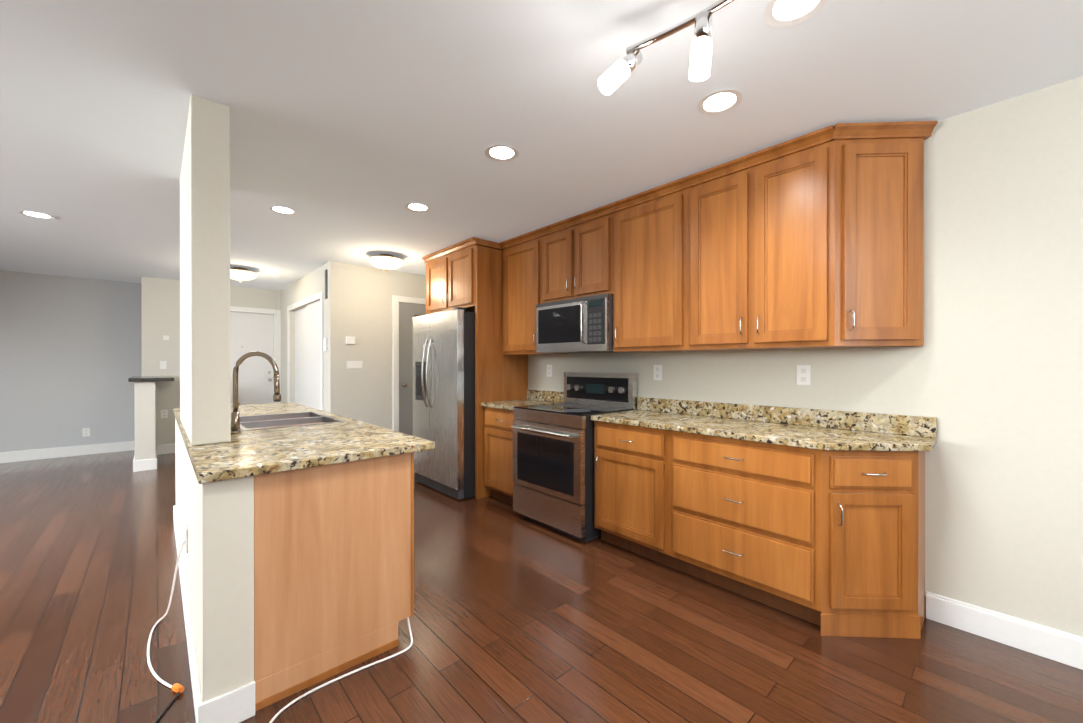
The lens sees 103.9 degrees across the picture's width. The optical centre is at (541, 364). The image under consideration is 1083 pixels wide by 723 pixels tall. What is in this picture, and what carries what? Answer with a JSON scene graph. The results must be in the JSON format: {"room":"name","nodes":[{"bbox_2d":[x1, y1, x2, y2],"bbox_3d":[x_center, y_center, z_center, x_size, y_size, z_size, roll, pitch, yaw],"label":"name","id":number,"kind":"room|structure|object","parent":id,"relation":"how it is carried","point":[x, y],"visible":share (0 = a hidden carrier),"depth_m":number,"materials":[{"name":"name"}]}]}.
{"room":"kitchen","nodes":[
{"label":"kitchen","id":0,"kind":"room"},
{"bbox_2d":[0,270,141,452],"bbox_3d":[-8.270,0.027,4.193,6.300,2.440,0.200,0,0,-42],"label":"wall","id":1,"kind":"structure","parent":0,"point":[70,357],"depth_m":5.73,"materials":[{"name":"grey paint"}]},
{"bbox_2d":[0,441,134,462],"bbox_3d":[-8.186,1.180,4.126,6.270,0.135,0.016,0,0,-42],"label":"baseboard","id":2,"kind":"structure","parent":1,"relation":"attached to","point":[26,455],"depth_m":5.72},
{"bbox_2d":[82,428,89,436],"bbox_3d":[-6.291,0.934,5.854,0.072,0.116,0.008,0,0,-42],"label":"electrical outlet plate","id":3,"kind":"object","parent":1,"relation":"attached to","point":[85,431],"depth_m":5.85,"materials":[{"name":"white plastic"}]},
{"bbox_2d":[128,376,173,471],"bbox_3d":[-4.967,0.700,5.408,0.400,1.090,1.110,0,0,-42],"label":"wall","id":4,"kind":"structure","parent":0,"point":[145,457],"depth_m":4.99,"materials":[{"name":"paint"}]},
{"bbox_2d":[141,277,280,444],"bbox_3d":[-5.104,0.022,6.609,1.635,2.440,0.888,0,0,-42],"label":"wall","id":5,"kind":"structure","parent":0,"point":[255,319],"depth_m":6.43,"materials":[{"name":"beige paint"}]},
{"bbox_2d":[160,361,166,368],"bbox_3d":[-5.257,0.004,5.888,0.070,0.115,0.006,0,0,-42],"label":"electrical outlet plate","id":6,"kind":"object","parent":5,"relation":"attached to","point":[163,364],"depth_m":5.89,"materials":[{"name":"white plastic"}]},
{"bbox_2d":[161,410,167,417],"bbox_3d":[-5.249,0.684,5.896,0.072,0.116,0.008,0,0,-42],"label":"electrical outlet plate","id":7,"kind":"object","parent":5,"relation":"attached to","point":[164,413],"depth_m":5.89,"materials":[{"name":"white plastic"}]},
{"bbox_2d":[156,443,174,454],"bbox_3d":[-5.186,1.176,5.950,0.625,0.135,0.016,0,0,-42],"label":"baseboard","id":8,"kind":"structure","parent":5,"relation":"attached to","point":[165,448],"depth_m":5.90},
{"bbox_2d":[173,94,254,722],"bbox_3d":[-1.986,0.031,2.452,0.160,2.440,2.693,0,0,-42],"label":"wall","id":9,"kind":"structure","parent":0,"point":[216,567],"depth_m":1.87,"materials":[{"name":"white paint"}]},
{"bbox_2d":[185,525,187,552],"bbox_3d":[-1.734,0.852,2.071,0.008,0.116,0.072,0,0,-42],"label":"electrical outlet plate","id":10,"kind":"object","parent":9,"relation":"attached to","point":[186,532],"depth_m":2.04,"materials":[{"name":"white plastic"}]},
{"bbox_2d":[280,261,425,435],"bbox_3d":[-2.817,0.023,6.283,1.360,2.440,2.706,0,0,-42],"label":"wall","id":11,"kind":"structure","parent":0,"point":[347,340],"depth_m":5.30,"materials":[{"name":"beige paint"}]},
{"bbox_2d":[0,450,1082,722],"bbox_3d":[-3.309,1.283,1.246,9.670,0.060,13.600,0,0,-42],"label":"floor","id":12,"kind":"structure","parent":0,"point":[516,618],"depth_m":1.90,"materials":[{"name":"brown wood"}]},
{"bbox_2d":[147,539,185,687],"bbox_3d":[-1.634,1.050,1.857,0.141,0.401,0.645,0,0,-42],"label":"cord","id":13,"kind":"object","parent":12,"relation":"on","point":[158,678],"visible":1,"depth_m":1.99,"materials":[{"name":"white plastic"}]},
{"bbox_2d":[154,692,179,722],"bbox_3d":[-1.298,1.247,1.370,0.219,0.008,0.479,0,0,-42],"label":"cord","id":14,"kind":"object","parent":12,"relation":"on","point":[166,707],"visible":1,"depth_m":1.54,"materials":[{"name":"black plastic"}]},
{"bbox_2d":[171,683,184,693],"bbox_3d":[-1.393,1.241,1.624,0.043,0.023,0.024,0,0,26],"label":"plug","id":15,"kind":"object","parent":12,"relation":"on","point":[176,687],"visible":1,"depth_m":1.62,"materials":[{"name":"orange plastic"}]},
{"bbox_2d":[229,451,416,711],"bbox_3d":[-1.036,0.821,1.984,0.613,0.861,0.670,0,0,-42],"label":"base cabinet","id":16,"kind":"object","parent":12,"relation":"on","point":[333,544],"depth_m":1.70,"materials":[{"name":"brown wood"}]},
{"bbox_2d":[173,403,434,483],"bbox_3d":[-1.738,0.371,2.696,0.852,0.036,2.768,0,0,-42],"label":"countertop","id":17,"kind":"structure","parent":16,"relation":"on","point":[270,450],"depth_m":1.83,"materials":[{"name":"beige stone"}]},
{"bbox_2d":[231,351,280,434],"bbox_3d":[-1.507,0.142,2.226,0.208,0.426,0.224,0,0,-42],"label":"faucet","id":18,"kind":"object","parent":17,"relation":"on","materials":[{"name":"silver metal"}]},
{"bbox_2d":[241,411,348,430],"bbox_3d":[-1.667,0.450,2.738,0.526,0.198,0.756,0,0,-42],"label":"sink","id":19,"kind":"object","parent":17,"relation":"in","point":[279,418],"depth_m":2.83,"materials":[{"name":"silver metal"}]},
{"bbox_2d":[269,617,412,722],"bbox_3d":[-0.744,1.202,1.584,0.687,0.099,0.351,0,0,-42],"label":"cord","id":20,"kind":"object","parent":12,"relation":"on","point":[329,682],"visible":1,"depth_m":1.70,"materials":[{"name":"white plastic"}]},
{"bbox_2d":[413,307,474,499],"bbox_3d":[-0.811,0.353,4.422,0.838,1.763,0.910,0,0,-42],"label":"refrigerator","id":21,"kind":"object","parent":12,"relation":"on","point":[444,381],"visible":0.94,"depth_m":4.00,"materials":[{"name":"silver metal"}]},
{"bbox_2d":[422,237,527,498],"bbox_3d":[-0.727,0.034,4.495,0.667,2.425,1.015,0,0,-42],"label":"surround","id":22,"kind":"object","parent":12,"relation":"on","point":[466,274],"visible":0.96,"depth_m":4.06,"materials":[{"name":"brown wood"}]},
{"bbox_2d":[484,406,514,504],"bbox_3d":[-0.156,0.818,3.948,0.562,0.860,0.565,0,0,-42],"label":"base cabinet","id":23,"kind":"object","parent":12,"relation":"on","point":[498,432],"depth_m":3.80,"materials":[{"name":"brown wood"}]},
{"bbox_2d":[481,389,936,450],"bbox_3d":[0.684,0.321,3.013,0.577,0.133,3.075,0,0,-42],"label":"countertop","id":24,"kind":"structure","parent":23,"relation":"on","point":[819,429],"depth_m":2.40,"materials":[{"name":"stone"}]},
{"bbox_2d":[511,372,637,541],"bbox_3d":[0.239,0.658,3.392,0.722,1.182,0.762,0,0,-42],"label":"range","id":25,"kind":"object","parent":12,"relation":"on","point":[553,465],"visible":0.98,"depth_m":3.19,"materials":[{"name":"silver metal"}]},
{"bbox_2d":[594,421,663,563],"bbox_3d":[0.762,0.820,2.939,0.562,0.860,0.586,0,0,-42],"label":"base cabinet","id":26,"kind":"object","parent":12,"relation":"on","point":[629,460],"depth_m":2.75,"materials":[{"name":"brown wood"}]},
{"bbox_2d":[664,430,823,635],"bbox_3d":[1.225,0.821,2.430,0.562,0.860,0.790,0,0,-42],"label":"base cabinet","id":27,"kind":"object","parent":12,"relation":"on","point":[745,518],"depth_m":2.19,"materials":[{"name":"brown wood"}]},
{"bbox_2d":[824,450,924,638],"bbox_3d":[1.601,0.822,2.032,0.541,0.860,0.305,0,0,-42],"label":"base cabinet","id":28,"kind":"object","parent":12,"relation":"on","point":[830,542],"depth_m":1.94,"materials":[{"name":"brown wood"}]},
{"bbox_2d":[0,0,1082,289],"bbox_3d":[-3.309,-1.217,1.241,9.670,0.060,13.600,0,0,-42],"label":"ceiling","id":29,"kind":"structure","parent":0,"point":[356,126],"depth_m":1.91,"materials":[{"name":"paint"}]},
{"bbox_2d":[18,211,54,218],"bbox_3d":[-3.998,-1.187,3.359,0.189,0.004,0.189,0,0,3],"label":"recessed light","id":30,"kind":"object","parent":29,"relation":"in","point":[32,214],"depth_m":3.37,"materials":[{"name":"white"}]},
{"bbox_2d":[269,206,296,214],"bbox_3d":[-1.986,-1.187,3.256,0.189,0.004,0.189,0,0,3],"label":"recessed light","id":31,"kind":"object","parent":29,"relation":"in","point":[277,209],"depth_m":3.26,"materials":[{"name":"white"}]},
{"bbox_2d":[230,254,403,281],"bbox_3d":[-2.716,-1.110,4.944,2.505,0.167,0.367,0,0,17],"label":"ceiling lights","id":32,"kind":"object","parent":29,"relation":"attached to","point":[386,262],"depth_m":4.61,"materials":[{"name":"white glass"}]},
{"bbox_2d":[405,203,430,211],"bbox_3d":[-0.933,-1.187,3.200,0.189,0.004,0.189,0,0,3],"label":"recessed light","id":33,"kind":"object","parent":29,"relation":"in","point":[416,207],"depth_m":3.20,"materials":[{"name":"white"}]},
{"bbox_2d":[485,145,518,161],"bbox_3d":[-0.222,-1.185,2.373,0.189,0.004,0.189,0,0,3],"label":"recessed light","id":34,"kind":"object","parent":29,"relation":"in","point":[503,153],"depth_m":2.38,"materials":[{"name":"white"}]},
{"bbox_2d":[598,0,734,94],"bbox_3d":[0.763,-1.036,0.935,0.218,0.297,1.509,0,0,-42],"label":"track light","id":35,"kind":"object","parent":29,"relation":"hanging from","point":[614,77],"depth_m":1.32,"materials":[{"name":"silver metal"}]},
{"bbox_2d":[697,90,742,114],"bbox_3d":[0.804,-1.184,1.914,0.189,0.004,0.189,0,0,3],"label":"recessed light","id":36,"kind":"object","parent":29,"relation":"in","point":[722,101],"depth_m":1.91,"materials":[{"name":"white"}]},
{"bbox_2d":[764,0,827,26],"bbox_3d":[0.836,-1.183,1.389,0.189,0.004,0.189,0,0,3],"label":"recessed light","id":37,"kind":"object","parent":29,"relation":"in","point":[782,13],"depth_m":1.42,"materials":[{"name":"white"}]},
{"bbox_2d":[528,76,1082,636],"bbox_3d":[0.046,0.027,4.295,0.200,2.440,13.600,0,0,-42],"label":"wall","id":38,"kind":"structure","parent":0,"point":[988,374],"depth_m":1.94,"materials":[{"name":"beige paint"}]},
{"bbox_2d":[499,229,567,354],"bbox_3d":[-0.075,-0.637,4.016,0.347,1.080,0.570,0,0,-42],"label":"upper cabinet","id":39,"kind":"object","parent":38,"relation":"attached to","point":[520,255],"depth_m":3.91,"materials":[{"name":"brown wood"}]},
{"bbox_2d":[547,365,551,376],"bbox_3d":[0.076,0.057,4.106,0.008,0.116,0.072,0,0,-42],"label":"electrical outlet plate","id":40,"kind":"object","parent":38,"relation":"attached to","point":[549,367],"depth_m":4.10,"materials":[{"name":"white plastic"}]},
{"bbox_2d":[539,203,610,303],"bbox_3d":[0.379,-0.851,3.516,0.347,0.650,0.780,0,0,-42],"label":"upper cabinet","id":41,"kind":"object","parent":38,"relation":"attached to","point":[575,252],"depth_m":3.37,"materials":[{"name":"brown wood"}]},
{"bbox_2d":[536,294,612,352],"bbox_3d":[0.340,-0.311,3.481,0.449,0.416,0.768,0,0,-42],"label":"microwave","id":42,"kind":"object","parent":41,"relation":"attached to","point":[580,325],"visible":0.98,"depth_m":3.30,"materials":[{"name":"silver metal"}]},
{"bbox_2d":[611,178,682,352],"bbox_3d":[0.840,-0.635,3.010,0.347,1.080,0.590,0,0,-42],"label":"upper cabinet","id":43,"kind":"object","parent":38,"relation":"attached to","point":[647,226],"depth_m":2.89,"materials":[{"name":"brown wood"}]},
{"bbox_2d":[654,365,661,379],"bbox_3d":[0.883,0.059,3.218,0.008,0.116,0.072,0,0,-42],"label":"electrical outlet plate","id":44,"kind":"object","parent":38,"relation":"attached to","point":[657,368],"depth_m":3.21,"materials":[{"name":"white plastic"}]},
{"bbox_2d":[683,123,838,351],"bbox_3d":[1.305,-0.634,2.499,0.347,1.080,0.790,0,0,-42],"label":"upper cabinet","id":45,"kind":"object","parent":38,"relation":"attached to","point":[813,240],"depth_m":2.33,"materials":[{"name":"brown wood"}]},
{"bbox_2d":[797,365,810,384],"bbox_3d":[1.542,0.061,2.493,0.008,0.116,0.072,0,0,-42],"label":"electrical outlet plate","id":46,"kind":"object","parent":38,"relation":"attached to","point":[803,374],"depth_m":2.49,"materials":[{"name":"white plastic"}]},
{"bbox_2d":[839,121,926,347],"bbox_3d":[1.678,-0.633,2.104,0.327,1.080,0.297,0,0,-42],"label":"upper cabinet","id":47,"kind":"object","parent":38,"relation":"attached to","point":[881,164],"depth_m":2.08,"materials":[{"name":"brown wood"}]},
{"bbox_2d":[926,591,1082,669],"bbox_3d":[3.212,1.187,0.657,0.016,0.135,3.892,0,0,-42],"label":"baseboard","id":48,"kind":"structure","parent":38,"relation":"attached to","point":[1066,648],"depth_m":1.89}
]}

